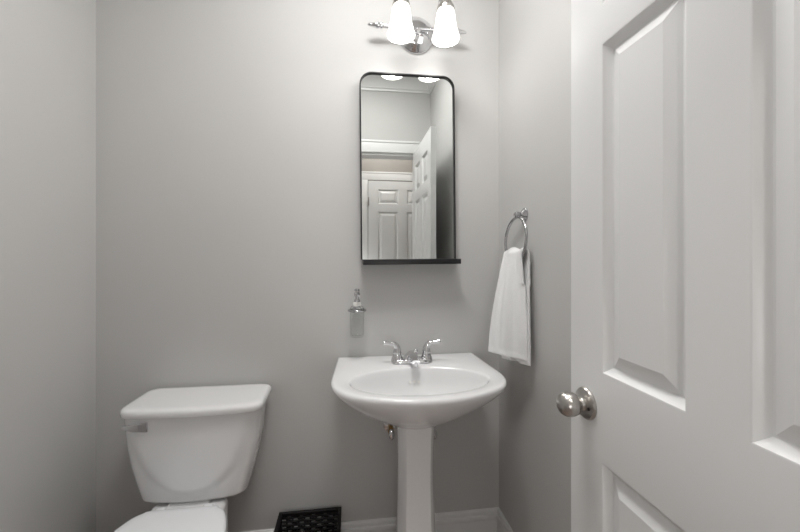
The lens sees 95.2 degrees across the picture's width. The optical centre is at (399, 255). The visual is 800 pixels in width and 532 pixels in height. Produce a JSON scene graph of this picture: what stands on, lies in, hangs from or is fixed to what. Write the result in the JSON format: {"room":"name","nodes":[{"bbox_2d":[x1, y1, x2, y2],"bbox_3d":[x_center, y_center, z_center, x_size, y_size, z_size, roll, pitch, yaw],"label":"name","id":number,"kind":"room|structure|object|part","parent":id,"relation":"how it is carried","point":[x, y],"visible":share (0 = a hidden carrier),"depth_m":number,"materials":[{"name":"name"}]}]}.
{"room":"bathroom","nodes":[
{"label":"bathroom","id":0,"kind":"room"},
{"bbox_2d":[0,0,95,531],"bbox_3d":[-1.115,-0.110,0.607,0.100,2.740,1.600,0,0,-8],"label":"wall","id":1,"kind":"structure","parent":0,"point":[48,47],"depth_m":1.18,"materials":[{"name":"beige paint"}]},
{"bbox_2d":[96,0,498,531],"bbox_3d":[-0.372,-0.110,1.564,1.826,2.740,0.100,0,0,-8],"label":"wall","id":2,"kind":"structure","parent":0,"point":[228,227],"depth_m":1.49,"materials":[{"name":"beige paint"}]},
{"bbox_2d":[348,288,365,337],"bbox_3d":[-0.176,0.233,1.494,0.076,0.197,0.092,0,0,-8],"label":"soap dispenser","id":3,"kind":"object","parent":2,"relation":"attached to","point":[356,308],"visible":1,"depth_m":1.48,"materials":[{"name":"grey metal"}]},
{"bbox_2d":[243,507,498,531],"bbox_3d":[-0.365,1.189,1.506,1.626,0.142,0.018,0,0,-8],"label":"baseboard","id":4,"kind":"structure","parent":2,"relation":"attached to","point":[485,519],"depth_m":1.58,"materials":[{"name":"white paint"}]},
{"bbox_2d":[383,423,394,439],"bbox_3d":[-0.039,0.652,1.513,0.052,0.198,0.090,0,0,-8],"label":"shutoff valve","id":5,"kind":"object","parent":2,"relation":"attached to","point":[390,428],"visible":0.52,"depth_m":1.49,"materials":[{"name":"silver metal"}]},
{"bbox_3d":[-0.034,0.725,1.479,0.024,0.042,0.016,0,0,-8],"label":"handle","id":6,"kind":"part","parent":5,"relation":"part of","materials":[{"name":"silver metal"}]},
{"bbox_2d":[359,72,460,264],"bbox_3d":[0.040,-0.363,1.521,0.408,0.798,0.094,-1,0,-8],"label":"wall mirror","id":7,"kind":"object","parent":2,"relation":"attached to","point":[408,201],"visible":1,"depth_m":1.54,"materials":[{"name":"black metal"}]},
{"bbox_2d":[367,0,466,53],"bbox_3d":[0.084,-0.950,1.458,0.420,0.236,0.232,0,0,-8],"label":"vanity light","id":8,"kind":"object","parent":2,"relation":"attached to","point":[414,34],"visible":1,"depth_m":1.42,"materials":[{"name":"polished chrome"},{"name":"frosted white glass"}]},
{"bbox_3d":[0.004,-0.891,1.385,0.108,0.119,0.108,0,0,-8],"label":"lamp shade","id":9,"kind":"part","parent":8,"relation":"part of","materials":[{"name":"white glass"}]},
{"bbox_3d":[0.176,-0.891,1.408,0.108,0.119,0.108,0,0,-8],"label":"lamp shade","id":10,"kind":"part","parent":8,"relation":"part of","materials":[{"name":"white glass"}]},
{"bbox_2d":[499,0,570,531],"bbox_3d":[0.596,-0.110,0.837,0.100,2.740,1.600,0,0,-8],"label":"wall","id":11,"kind":"structure","parent":0,"point":[535,35],"depth_m":1.28,"materials":[{"name":"beige paint"}]},
{"bbox_2d":[497,508,512,531],"bbox_3d":[0.528,1.189,0.903,0.018,0.142,1.450,0,0,-8],"label":"baseboard","id":12,"kind":"structure","parent":11,"relation":"attached to","point":[503,525],"depth_m":1.56,"materials":[{"name":"white paint"}]},
{"bbox_2d":[504,208,527,258],"bbox_3d":[0.450,-0.073,1.384,0.044,0.214,0.185,0,0,-8],"label":"towel ring","id":13,"kind":"object","parent":11,"relation":"attached to","point":[523,215],"visible":0.8,"depth_m":1.36,"materials":[{"name":"grey metal"}]},
{"bbox_2d":[488,247,530,365],"bbox_3d":[0.410,0.178,1.355,0.123,0.419,0.169,0,0,-8],"label":"hand towel","id":14,"kind":"object","parent":13,"relation":"hanging from","point":[510,327],"visible":1,"depth_m":1.32,"materials":[{"name":"white fabric"}]},
{"bbox_3d":[0.452,-0.153,1.378,0.042,0.054,0.054,0,0,-8],"label":"post","id":15,"kind":"part","parent":13,"relation":"part of","materials":[{"name":"grey metal"}]},
{"bbox_2d":[556,0,799,531],"bbox_3d":[0.454,0.215,0.508,0.163,2.066,0.668,0,0,-8],"label":"door","id":16,"kind":"structure","parent":11,"relation":"in","point":[682,404],"depth_m":0.56,"materials":[{"name":"white paint"}]},
{"bbox_3d":[0.363,0.316,0.777,0.054,0.051,0.051,0,0,-8],"label":"knob","id":17,"kind":"part","parent":16,"relation":"part of","materials":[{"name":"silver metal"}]},
{"bbox_3d":[0.211,1.310,0.306,2.900,0.100,2.750,0,0,-8],"label":"floor","id":18,"kind":"structure","parent":0,"visible":0},
{"bbox_2d":[114,384,271,531],"bbox_3d":[-0.694,0.887,1.093,0.465,0.746,0.728,0,0,-8],"label":"toilet","id":19,"kind":"object","parent":18,"relation":"on","point":[191,449],"visible":1,"depth_m":1.24,"materials":[{"name":"white ceramic"}]},
{"bbox_3d":[-0.882,0.574,1.212,0.078,0.032,0.013,0,0,-8],"label":"handle","id":20,"kind":"part","parent":19,"relation":"part of","materials":[{"name":"silver metal"}]},
{"bbox_3d":[-0.692,0.848,0.975,0.368,0.021,0.492,0,0,-8],"label":"seat lid","id":21,"kind":"part","parent":19,"relation":"part of","materials":[{"name":"white plastic"}]},
{"bbox_3d":[-0.731,0.697,1.340,0.449,0.313,0.219,0,0,-8],"label":"tank","id":22,"kind":"part","parent":19,"relation":"part of","materials":[{"name":"white ceramic"}]},
{"bbox_3d":[-0.727,0.529,1.336,0.465,0.030,0.238,0,0,-8],"label":"tank lid","id":23,"kind":"part","parent":19,"relation":"part of","materials":[{"name":"white ceramic"}]},
{"bbox_2d":[274,507,341,531],"bbox_3d":[-0.349,1.149,1.372,0.249,0.222,0.249,0,0,-8],"label":"basket","id":24,"kind":"object","parent":18,"relation":"on","point":[326,512],"visible":1,"depth_m":1.48,"materials":[{"name":"black wicker"}]},
{"bbox_2d":[331,339,506,531],"bbox_3d":[0.062,0.796,1.317,0.608,0.927,0.499,0,0,-8],"label":"pedestal sink","id":25,"kind":"object","parent":18,"relation":"on","point":[413,393],"visible":1,"depth_m":1.27,"materials":[{"name":"white ceramic"}]},
{"bbox_2d":[383,339,440,366],"bbox_3d":[0.051,0.378,1.416,0.232,0.091,0.122,0,0,-8],"label":"faucet","id":26,"kind":"object","parent":25,"relation":"on","point":[410,359],"depth_m":1.43,"materials":[{"name":"silver metal"}]},
{"bbox_2d":[331,353,506,428],"bbox_3d":[0.062,0.542,1.317,0.608,0.236,0.499,0,0,-8],"label":"basin","id":27,"kind":"object","parent":25,"relation":"in","point":[443,388],"depth_m":1.30,"materials":[{"name":"white ceramic"}]}
]}

